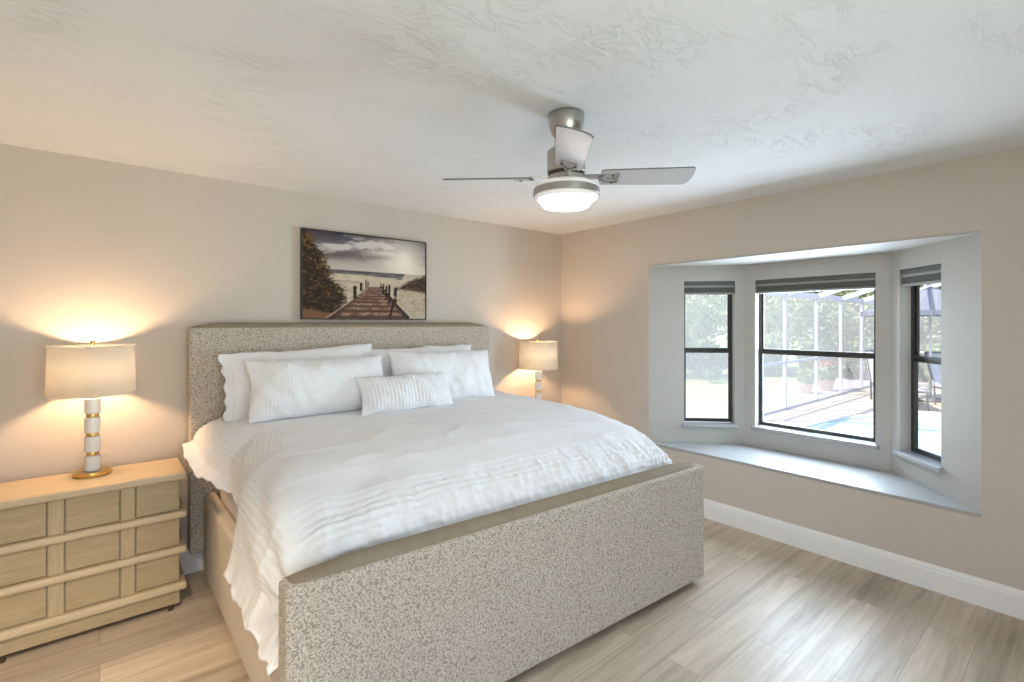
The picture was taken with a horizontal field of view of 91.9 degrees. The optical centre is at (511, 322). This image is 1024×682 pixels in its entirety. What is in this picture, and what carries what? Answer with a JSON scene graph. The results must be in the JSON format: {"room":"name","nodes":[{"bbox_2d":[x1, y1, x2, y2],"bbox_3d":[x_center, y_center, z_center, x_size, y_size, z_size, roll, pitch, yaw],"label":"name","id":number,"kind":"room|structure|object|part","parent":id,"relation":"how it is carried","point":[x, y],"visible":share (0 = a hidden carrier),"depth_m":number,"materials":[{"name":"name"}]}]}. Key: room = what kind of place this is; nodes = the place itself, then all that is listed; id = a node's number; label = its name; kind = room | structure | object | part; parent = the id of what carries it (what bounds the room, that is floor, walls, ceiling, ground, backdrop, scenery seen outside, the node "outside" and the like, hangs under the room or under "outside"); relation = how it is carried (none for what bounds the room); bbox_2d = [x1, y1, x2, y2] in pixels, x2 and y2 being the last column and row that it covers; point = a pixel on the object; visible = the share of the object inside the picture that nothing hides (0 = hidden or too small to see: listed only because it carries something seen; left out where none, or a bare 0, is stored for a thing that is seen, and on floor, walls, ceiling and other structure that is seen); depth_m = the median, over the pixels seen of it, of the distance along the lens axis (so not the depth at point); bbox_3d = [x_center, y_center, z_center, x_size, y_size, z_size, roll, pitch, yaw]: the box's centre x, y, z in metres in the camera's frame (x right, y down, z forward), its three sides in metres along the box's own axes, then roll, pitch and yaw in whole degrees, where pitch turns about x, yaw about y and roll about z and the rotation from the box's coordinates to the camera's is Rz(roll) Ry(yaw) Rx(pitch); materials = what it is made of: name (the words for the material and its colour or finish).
{"room":"bedroom","nodes":[
{"label":"bedroom","id":0,"kind":"room"},
{"bbox_2d":[0,143,560,548],"bbox_3d":[-1.296,0.308,3.733,4.770,2.440,0.200,0,0,-40],"label":"wall","id":1,"kind":"structure","parent":0,"point":[101,251],"depth_m":2.94,"materials":[{"name":"paint"}]},
{"bbox_2d":[179,549,203,574],"bbox_3d":[-1.202,1.455,3.671,4.434,0.146,0.016,0,0,-40],"label":"baseboard","id":2,"kind":"structure","parent":1,"relation":"attached to","point":[190,563],"depth_m":3.03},
{"bbox_2d":[300,228,426,319],"bbox_3d":[-1.088,-0.343,3.752,0.984,0.636,0.034,0,0,-40],"label":"framed print","id":3,"kind":"object","parent":1,"relation":"attached to","point":[344,276],"visible":1,"depth_m":3.70,"materials":[{"name":"multicoloured paper"}]},
{"bbox_2d":[0,0,1023,234],"bbox_3d":[0.543,-1.037,2.142,5.550,0.250,5.000,0,0,-40],"label":"ceiling","id":4,"kind":"structure","parent":0,"point":[378,102],"depth_m":1.95,"materials":[{"name":"white paint"}]},
{"bbox_2d":[443,107,695,211],"bbox_3d":[0.237,-0.708,2.170,0.834,0.408,0.834,0,0,-41],"label":"ceiling fan","id":5,"kind":"object","parent":4,"relation":"hanging from","point":[567,188],"visible":1,"depth_m":2.10,"materials":[{"name":"silver metal"}]},
{"bbox_3d":[-0.108,-0.637,2.189,0.393,0.040,0.128,0,0,3],"label":"blade","id":6,"kind":"part","parent":5,"relation":"part of","materials":[{"name":"white wood"}]},
{"bbox_2d":[542,195,590,211],"bbox_3d":[0.237,-0.518,2.170,0.212,0.028,0.212,0,0,3],"label":"diffuser","id":7,"kind":"object","parent":5,"relation":"attached to","point":[560,203],"depth_m":2.11,"materials":[{"name":"white glass"}]},
{"bbox_3d":[0.218,-0.637,1.824,0.128,0.040,0.393,0,0,3],"label":"blade","id":8,"kind":"part","parent":5,"relation":"part of","materials":[{"name":"white wood"}]},
{"bbox_3d":[0.584,-0.637,2.150,0.393,0.040,0.128,0,0,3],"label":"blade","id":9,"kind":"part","parent":5,"relation":"part of","materials":[{"name":"white wood"}]},
{"bbox_2d":[0,518,1023,681],"bbox_3d":[0.244,1.588,1.892,4.770,0.120,5.000,0,0,-40],"label":"floor","id":10,"kind":"structure","parent":0,"point":[761,609],"depth_m":2.40,"materials":[{"name":"wood"}]},
{"bbox_2d":[0,458,186,663],"bbox_3d":[-2.153,1.161,2.547,0.768,0.733,0.390,0,0,-40],"label":"nightstand","id":11,"kind":"object","parent":10,"relation":"on","point":[77,555],"visible":1,"depth_m":2.41,"materials":[{"name":"brown wood"}]},
{"bbox_3d":[-2.054,1.301,2.428,0.704,0.148,0.020,0,0,-40],"label":"drawer","id":12,"kind":"part","parent":11,"relation":"part of","materials":[{"name":"brown wood"}]},
{"bbox_3d":[-2.054,1.111,2.428,0.704,0.145,0.020,0,0,-40],"label":"drawer","id":13,"kind":"part","parent":11,"relation":"part of","materials":[{"name":"brown wood"}]},
{"bbox_3d":[-2.054,0.916,2.428,0.704,0.160,0.020,0,0,-40],"label":"drawer","id":14,"kind":"part","parent":11,"relation":"part of","materials":[{"name":"brown wood"}]},
{"bbox_2d":[44,340,136,478],"bbox_3d":[-2.201,0.443,2.598,0.372,0.702,0.372,0,0,-40],"label":"table lamp","id":15,"kind":"object","parent":11,"relation":"on","point":[92,371],"visible":1,"depth_m":2.50,"materials":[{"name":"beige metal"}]},
{"bbox_3d":[-2.201,0.244,2.598,0.366,0.248,0.366,0,0,-40],"label":"lamp shade","id":16,"kind":"part","parent":15,"relation":"part of","materials":[{"name":"white fabric"}]},
{"bbox_3d":[-2.201,0.120,2.598,0.358,0.008,0.358,0,0,-40],"label":"shade trim","id":17,"kind":"part","parent":15,"relation":"part of","materials":[{"name":"white fabric"}]},
{"bbox_3d":[-2.201,0.368,2.598,0.372,0.008,0.372,0,0,-40],"label":"shade trim","id":18,"kind":"part","parent":15,"relation":"part of","materials":[{"name":"white fabric"}]},
{"bbox_3d":[-2.150,1.399,2.543,0.768,0.042,0.380,0,0,-40],"label":"moulding rail","id":19,"kind":"part","parent":11,"relation":"part of","materials":[{"name":"brown wood"}]},
{"bbox_3d":[-2.150,1.206,2.543,0.768,0.037,0.380,0,0,-40],"label":"moulding rail","id":20,"kind":"part","parent":11,"relation":"part of","materials":[{"name":"brown wood"}]},
{"bbox_3d":[-2.150,1.018,2.543,0.768,0.037,0.380,0,0,-40],"label":"moulding rail","id":21,"kind":"part","parent":11,"relation":"part of","materials":[{"name":"brown wood"}]},
{"bbox_2d":[188,323,703,681],"bbox_3d":[-0.419,0.763,2.961,2.325,1.530,2.066,0,0,-40],"label":"bed","id":22,"kind":"object","parent":10,"relation":"on","point":[492,597],"visible":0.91,"depth_m":2.17,"materials":[{"name":"fabric"}]},
{"bbox_2d":[221,490,237,520],"bbox_3d":[-0.517,0.941,3.087,2.045,0.405,1.490,0,0,-40],"label":"mattress","id":23,"kind":"object","parent":22,"relation":"on","point":[226,498],"visible":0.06,"depth_m":2.73,"materials":[{"name":"white fabric"}]},
{"bbox_2d":[182,390,672,676],"bbox_3d":[-0.449,0.858,2.939,2.380,0.606,1.799,0,0,-40],"label":"duvet","id":24,"kind":"object","parent":23,"relation":"on","point":[308,491],"visible":0.82,"depth_m":2.31,"materials":[{"name":"white fabric"}]},
{"bbox_2d":[217,343,371,421],"bbox_3d":[-1.346,0.373,3.229,0.990,0.453,0.193,0,0,-40],"label":"pillow","id":25,"kind":"object","parent":24,"relation":"on","point":[237,386],"visible":0.2,"depth_m":2.97,"materials":[{"name":"white fabric"}]},
{"bbox_2d":[244,355,383,423],"bbox_3d":[-1.195,0.397,3.116,0.871,0.358,0.282,0,0,-40],"label":"pillow","id":26,"kind":"object","parent":24,"relation":"on","point":[280,389],"visible":0.89,"depth_m":2.96,"materials":[{"name":"white fabric"}]},
{"bbox_2d":[355,372,453,415],"bbox_3d":[-0.693,0.457,3.272,0.673,0.238,0.205,0,0,-40],"label":"pillow","id":27,"kind":"object","parent":24,"relation":"on","point":[379,394],"visible":0.96,"depth_m":3.19,"materials":[{"name":"white fabric"}]},
{"bbox_2d":[372,344,470,376],"bbox_3d":[-0.660,0.382,3.812,0.902,0.419,0.196,0,0,-40],"label":"pillow","id":28,"kind":"object","parent":24,"relation":"on","point":[385,360],"visible":0.09,"depth_m":3.73,"materials":[{"name":"white fabric"}]},
{"bbox_2d":[387,350,494,398],"bbox_3d":[-0.502,0.392,3.711,0.883,0.394,0.250,0,0,-38],"label":"pillow","id":29,"kind":"object","parent":24,"relation":"on","point":[468,374],"visible":0.76,"depth_m":3.67,"materials":[{"name":"white fabric"}]},
{"bbox_3d":[-1.270,1.260,2.328,0.070,0.475,1.748,0,0,-40],"label":"rail","id":30,"kind":"part","parent":22,"relation":"part of","materials":[{"name":"beige fabric"}]},
{"bbox_3d":[-1.085,0.703,3.684,2.230,1.350,0.103,0,0,-40],"label":"headboard","id":31,"kind":"part","parent":22,"relation":"part of","materials":[{"name":"fabric"}]},
{"bbox_3d":[0.183,1.165,2.268,2.298,0.655,0.100,0,0,-37],"label":"footboard","id":32,"kind":"part","parent":22,"relation":"part of","materials":[{"name":"fabric"}]},
{"bbox_3d":[0.285,1.189,4.586,0.768,0.678,0.390,0,0,-40],"label":"nightstand","id":33,"kind":"object","parent":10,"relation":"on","visible":0},
{"bbox_2d":[519,339,557,399],"bbox_3d":[0.247,0.498,4.632,0.372,0.702,0.372,0,0,-40],"label":"table lamp","id":34,"kind":"object","parent":33,"relation":"on","point":[538,355],"visible":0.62,"depth_m":4.49,"materials":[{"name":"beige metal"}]},
{"bbox_3d":[0.247,0.299,4.632,0.366,0.248,0.366,0,0,-40],"label":"lamp shade","id":35,"kind":"part","parent":34,"relation":"part of","materials":[{"name":"white fabric"}]},
{"bbox_3d":[0.247,0.175,4.632,0.358,0.008,0.358,0,0,-40],"label":"shade trim","id":36,"kind":"part","parent":34,"relation":"part of","materials":[{"name":"white fabric"}]},
{"bbox_2d":[649,266,744,443],"bbox_3d":[1.589,0.271,4.312,0.799,1.520,0.110,0,0,6],"label":"wall","id":37,"kind":"structure","parent":0,"point":[666,283],"depth_m":4.27,"materials":[{"name":"paint"}]},
{"bbox_2d":[684,281,733,294],"bbox_3d":[1.697,-0.301,4.274,0.414,0.110,0.068,0,0,6],"label":"cellular shade","id":38,"kind":"object","parent":37,"relation":"attached to","point":[721,287],"visible":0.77,"depth_m":4.26,"materials":[{"name":"grey fabric"}]},
{"bbox_3d":[1.698,-0.254,4.279,0.414,0.016,0.054,0,0,6],"label":"rail","id":39,"kind":"part","parent":38,"relation":"part of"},
{"bbox_2d":[682,295,737,427],"bbox_3d":[1.698,0.269,4.286,0.462,1.253,0.136,0,0,6],"label":"window","id":40,"kind":"structure","parent":37,"relation":"in","point":[700,422],"depth_m":4.30,"materials":[{"name":"brown metal"}]},
{"bbox_3d":[1.704,-0.042,4.344,0.394,0.605,0.016,0,0,6],"label":"sash","id":41,"kind":"part","parent":40,"relation":"part of","materials":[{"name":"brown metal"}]},
{"bbox_3d":[1.703,0.239,4.335,0.394,0.040,0.010,0,0,6],"label":"meeting rail","id":42,"kind":"part","parent":40,"relation":"part of","materials":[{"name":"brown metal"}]},
{"bbox_3d":[1.702,0.532,4.325,0.394,0.630,0.018,0,0,6],"label":"sash","id":43,"kind":"part","parent":40,"relation":"part of","materials":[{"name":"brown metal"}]},
{"bbox_3d":[1.697,0.879,4.267,0.462,0.032,0.098,0,0,6],"label":"sill","id":44,"kind":"part","parent":40,"relation":"part of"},
{"bbox_2d":[561,146,1023,590],"bbox_3d":[2.027,0.308,3.384,0.120,2.440,4.600,0,0,-40],"label":"wall","id":45,"kind":"structure","parent":0,"point":[605,270],"depth_m":3.16,"materials":[{"name":"paint"}]},
{"bbox_2d":[649,230,981,266],"bbox_3d":[2.138,-0.639,3.717,0.722,0.300,2.110,0,0,-40],"label":"bay window ceiling","id":46,"kind":"structure","parent":45,"relation":"attached to","point":[887,246],"depth_m":3.43,"materials":[{"name":"paint"}]},
{"bbox_2d":[653,442,981,516],"bbox_3d":[2.138,1.042,3.717,0.722,0.021,2.110,0,0,-40],"label":"window sill","id":47,"kind":"structure","parent":45,"relation":"attached to","point":[861,478],"depth_m":3.46,"materials":[{"name":"white paint"}]},
{"bbox_2d":[704,498,1023,619],"bbox_3d":[1.975,1.455,3.340,0.016,0.146,4.600,0,0,-40],"label":"baseboard","id":48,"kind":"structure","parent":45,"relation":"attached to","point":[997,597],"depth_m":3.01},
{"bbox_2d":[745,253,889,470],"bbox_3d":[2.347,0.271,3.866,0.110,1.520,1.010,0,0,-40],"label":"wall","id":49,"kind":"structure","parent":0,"point":[879,264],"depth_m":3.72,"materials":[{"name":"paint"}]},
{"bbox_2d":[752,289,878,449],"bbox_3d":[2.338,0.269,3.854,0.136,1.253,0.876,0,0,-40],"label":"window","id":50,"kind":"structure","parent":49,"relation":"in","point":[850,442],"depth_m":3.90,"materials":[{"name":"brown metal"}]},
{"bbox_3d":[2.323,0.879,3.842,0.098,0.032,0.876,0,0,-40],"label":"sill","id":51,"kind":"part","parent":50,"relation":"part of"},
{"bbox_3d":[2.376,0.239,3.886,0.010,0.040,0.808,0,0,-40],"label":"meeting rail","id":52,"kind":"part","parent":50,"relation":"part of","materials":[{"name":"brown metal"}]},
{"bbox_3d":[2.368,0.532,3.879,0.018,0.630,0.808,0,0,-40],"label":"sash","id":53,"kind":"part","parent":50,"relation":"part of","materials":[{"name":"brown metal"}]},
{"bbox_3d":[2.382,-0.042,3.892,0.016,0.605,0.808,0,0,-40],"label":"sash","id":54,"kind":"part","parent":50,"relation":"part of","materials":[{"name":"glass"}]},
{"bbox_2d":[756,273,874,293],"bbox_3d":[2.329,-0.301,3.847,0.068,0.110,0.828,0,0,-40],"label":"cellular shade","id":55,"kind":"object","parent":49,"relation":"attached to","point":[867,280],"visible":0.86,"depth_m":3.79,"materials":[{"name":"grey fabric"}]},
{"bbox_3d":[2.333,-0.254,3.850,0.054,0.016,0.828,0,0,-40],"label":"rail","id":56,"kind":"part","parent":55,"relation":"part of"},
{"bbox_2d":[890,233,981,513],"bbox_3d":[2.639,0.271,3.054,0.110,1.520,0.771,0,0,7],"label":"wall","id":57,"kind":"structure","parent":0,"point":[960,259],"depth_m":2.90,"materials":[{"name":"paint"}]},
{"bbox_2d":[893,285,943,472],"bbox_3d":[2.636,0.269,3.157,0.136,1.253,0.428,0,0,7],"label":"window","id":58,"kind":"structure","parent":57,"relation":"in","point":[926,462],"depth_m":3.31,"materials":[{"name":"brown metal"}]},
{"bbox_3d":[2.617,0.879,3.159,0.098,0.032,0.428,0,0,7],"label":"sill","id":59,"kind":"part","parent":58,"relation":"part of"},
{"bbox_3d":[2.685,0.252,3.146,0.036,1.219,0.378,0,0,7],"label":"frame","id":60,"kind":"part","parent":58,"relation":"part of","materials":[{"name":"brown metal"}]},
{"bbox_3d":[2.674,0.532,3.147,0.018,0.630,0.350,0,0,7],"label":"sash","id":61,"kind":"part","parent":58,"relation":"part of","materials":[{"name":"brown metal"}]},
{"bbox_3d":[2.693,-0.042,3.145,0.016,0.605,0.350,0,0,7],"label":"sash","id":62,"kind":"part","parent":58,"relation":"part of","materials":[{"name":"glass"}]},
{"bbox_3d":[2.684,0.239,3.146,0.010,0.040,0.350,0,0,7],"label":"meeting rail","id":63,"kind":"part","parent":58,"relation":"part of","materials":[{"name":"brown metal"}]},
{"bbox_2d":[901,264,940,285],"bbox_3d":[2.623,-0.301,3.153,0.068,0.110,0.370,0,0,7],"label":"cellular shade","id":64,"kind":"object","parent":57,"relation":"attached to","point":[931,274],"visible":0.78,"depth_m":3.14,"materials":[{"name":"grey fabric"}]},
{"bbox_3d":[2.628,-0.254,3.153,0.054,0.016,0.370,0,0,7],"label":"rail","id":65,"kind":"part","parent":64,"relation":"part of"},
{"label":"outside","id":66,"kind":"structure","parent":0,"visible":0},
{"bbox_2d":[686,336,939,406],"bbox_3d":[14.942,1.928,23.700,74.000,0.440,90.000,0,0,-40],"label":"lawn","id":67,"kind":"structure","parent":66,"point":[699,390],"depth_m":14.21,"materials":[{"name":"green plant"}]},
{"bbox_2d":[685,295,710,347],"bbox_3d":[4.763,0.020,15.957,2.967,3.384,2.914,0,0,-40],"label":"tree","id":68,"kind":"object","parent":67,"relation":"on","point":[691,317],"visible":0.2,"depth_m":15.30,"materials":[{"name":"green plant"}]},
{"bbox_2d":[685,295,723,353],"bbox_3d":[6.792,-0.232,19.647,3.353,3.889,2.988,0,0,-40],"label":"tree","id":69,"kind":"object","parent":67,"relation":"on","point":[707,332],"visible":0.18,"depth_m":18.93,"materials":[{"name":"green plant"}]},
{"bbox_2d":[686,341,727,373],"bbox_3d":[6.191,1.133,15.871,2.495,1.159,1.255,0,0,-40],"label":"shrub","id":70,"kind":"object","parent":67,"relation":"on","point":[695,362],"visible":0.77,"depth_m":15.41,"materials":[{"name":"green plant"}]},
{"bbox_2d":[702,366,721,382],"bbox_3d":[5.686,1.473,14.173,0.687,0.477,0.551,0,0,-40],"label":"plant","id":71,"kind":"object","parent":67,"relation":"on","point":[711,373],"visible":1,"depth_m":14.03,"materials":[{"name":"green plant"}]},
{"bbox_2d":[699,295,811,347],"bbox_3d":[8.636,-0.766,17.895,3.903,4.956,3.526,0,0,-40],"label":"tree","id":72,"kind":"object","parent":67,"relation":"on","point":[719,299],"visible":0.07,"depth_m":17.92,"materials":[{"name":"green plant"}]},
{"bbox_2d":[764,341,788,374],"bbox_3d":[8.364,1.147,16.360,2.279,1.133,1.426,0,0,-40],"label":"shrub","id":73,"kind":"object","parent":67,"relation":"on","point":[768,358],"visible":0.29,"depth_m":15.86,"materials":[{"name":"green plant"}]},
{"bbox_2d":[684,376,869,421],"bbox_3d":[5.439,1.753,10.636,14.340,0.190,1.350,0,0,-40],"label":"path","id":74,"kind":"structure","parent":67,"relation":"on","point":[773,399],"depth_m":10.59,"materials":[{"name":"white concrete"}]},
{"bbox_2d":[794,368,818,393],"bbox_3d":[6.950,1.347,11.686,0.570,0.623,0.476,0,0,-40],"label":"potted plant","id":75,"kind":"object","parent":74,"relation":"on","point":[805,378],"visible":0.98,"depth_m":11.59,"materials":[{"name":"green plant"}]},
{"bbox_3d":[6.935,1.539,11.685,0.323,0.238,0.323,0,0,-40],"label":"pot","id":76,"kind":"part","parent":75,"relation":"part of","materials":[{"name":"ceramic"}]},
{"bbox_2d":[813,358,838,390],"bbox_3d":[7.686,1.198,12.093,0.593,0.920,0.629,0,0,-3],"label":"potted plant","id":77,"kind":"object","parent":74,"relation":"on","point":[825,384],"visible":0.87,"depth_m":11.99,"materials":[{"name":"green plant"}]},
{"bbox_3d":[7.690,1.518,12.108,0.380,0.280,0.380,0,0,-40],"label":"pot","id":78,"kind":"part","parent":77,"relation":"part of","materials":[{"name":"ceramic"}]},
{"bbox_2d":[765,291,822,375],"bbox_3d":[8.674,-0.251,15.819,2.637,3.926,2.298,0,0,-40],"label":"tree","id":79,"kind":"object","parent":67,"relation":"on","point":[800,315],"visible":0.41,"depth_m":15.39,"materials":[{"name":"green plant"}]},
{"bbox_2d":[795,337,844,373],"bbox_3d":[9.831,1.081,15.767,2.241,1.285,1.232,0,0,-40],"label":"shrub","id":80,"kind":"object","parent":67,"relation":"on","point":[826,344],"visible":0.35,"depth_m":15.44,"materials":[{"name":"green plant"}]},
{"bbox_2d":[790,290,871,351],"bbox_3d":[11.138,-0.414,17.631,2.954,4.253,3.019,0,0,-40],"label":"tree","id":81,"kind":"object","parent":67,"relation":"on","point":[820,324],"visible":0.06,"depth_m":17.18,"materials":[{"name":"green plant"}]},
{"bbox_2d":[822,289,873,350],"bbox_3d":[11.312,-0.126,15.843,2.443,3.678,2.597,0,0,32],"label":"tree","id":82,"kind":"object","parent":67,"relation":"on","point":[852,332],"visible":0.26,"depth_m":15.72,"materials":[{"name":"green plant"}]},
{"bbox_2d":[762,380,940,428],"bbox_3d":[8.887,1.748,6.513,14.340,0.200,9.400,0,0,-40],"label":"pool deck","id":83,"kind":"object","parent":67,"relation":"on","point":[858,402],"visible":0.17,"depth_m":9.43,"materials":[{"name":"concrete"}]},
{"bbox_2d":[727,283,940,422],"bbox_3d":[8.277,0.027,7.820,10.062,3.252,6.508,0,0,-40],"label":"cage","id":84,"kind":"object","parent":83,"relation":"on","point":[826,295],"visible":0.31,"depth_m":10.44,"materials":[{"name":"white metal"}]},
{"bbox_3d":[5.192,0.548,9.420,0.050,2.200,0.060,0,0,-40],"label":"post","id":85,"kind":"part","parent":84,"relation":"part of","materials":[{"name":"white metal"}]},
{"bbox_3d":[6.911,0.748,10.857,7.800,0.050,0.050,0,0,-40],"label":"chair rail","id":86,"kind":"part","parent":84,"relation":"part of","materials":[{"name":"white metal"}]},
{"bbox_3d":[6.428,0.548,10.453,0.050,2.200,0.060,0,0,-40],"label":"post","id":87,"kind":"part","parent":84,"relation":"part of","materials":[{"name":"white metal"}]},
{"bbox_3d":[7.578,0.548,11.415,0.050,2.200,0.060,0,0,-40],"label":"post","id":88,"kind":"part","parent":84,"relation":"part of","materials":[{"name":"white metal"}]},
{"bbox_3d":[8.752,0.548,12.396,0.050,2.200,0.060,0,0,-40],"label":"post","id":89,"kind":"part","parent":84,"relation":"part of","materials":[{"name":"white metal"}]},
{"bbox_2d":[788,414,940,455],"bbox_3d":[5.999,1.641,5.913,5.457,0.055,4.820,0,0,-40],"label":"swimming pool","id":90,"kind":"object","parent":83,"relation":"on","point":[929,427],"visible":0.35,"depth_m":7.75,"materials":[{"name":"teal liquid"}]},
{"bbox_2d":[864,350,931,410],"bbox_3d":[7.881,1.129,10.201,0.684,1.045,2.044,0,0,25],"label":"chaise lounge","id":91,"kind":"object","parent":83,"relation":"on","point":[869,362],"visible":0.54,"depth_m":10.77,"materials":[{"name":"blue-grey fabric"},{"name":"dark metal"}]},
{"bbox_3d":[7.769,1.468,10.717,0.040,0.367,0.100,0,0,25],"label":"leg","id":92,"kind":"part","parent":91,"relation":"part of","materials":[{"name":"grey metal"}]},
{"bbox_3d":[7.819,1.468,9.313,0.040,0.367,0.100,0,0,25],"label":"leg","id":93,"kind":"part","parent":91,"relation":"part of","materials":[{"name":"grey metal"}]},
{"bbox_2d":[861,284,940,402],"bbox_3d":[8.826,0.418,10.437,2.310,2.460,2.310,0,0,-17],"label":"patio umbrella","id":94,"kind":"object","parent":83,"relation":"on","point":[930,297],"visible":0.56,"depth_m":10.19,"materials":[{"name":"fabric"}]},
{"bbox_2d":[924,351,940,403],"bbox_3d":[8.695,1.129,9.539,0.684,1.045,2.044,0,0,25],"label":"chaise lounge","id":95,"kind":"object","parent":83,"relation":"on","point":[934,369],"visible":0.28,"depth_m":10.24,"materials":[{"name":"grey metal"}]},
{"bbox_3d":[8.584,1.468,10.055,0.040,0.367,0.100,0,0,25],"label":"leg","id":96,"kind":"part","parent":95,"relation":"part of","materials":[{"name":"grey metal"}]},
{"bbox_2d":[843,341,873,379],"bbox_3d":[10.351,1.124,14.500,1.355,1.178,1.213,0,0,-40],"label":"shrub","id":97,"kind":"object","parent":67,"relation":"on","point":[853,364],"visible":0.43,"depth_m":14.42,"materials":[{"name":"green plant"}]},
{"bbox_2d":[918,343,940,381],"bbox_3d":[11.602,1.117,13.943,1.384,1.192,2.542,0,0,-40],"label":"shrub","id":98,"kind":"object","parent":67,"relation":"on","point":[923,371],"visible":0.05,"depth_m":13.69,"materials":[{"name":"green plant"}]},
{"bbox_2d":[920,284,940,347],"bbox_3d":[13.615,-0.396,16.553,3.297,4.219,3.257,0,0,-40],"label":"tree","id":99,"kind":"object","parent":67,"relation":"on","point":[924,332],"visible":0.07,"depth_m":15.99,"materials":[{"name":"green plant"}]}
]}

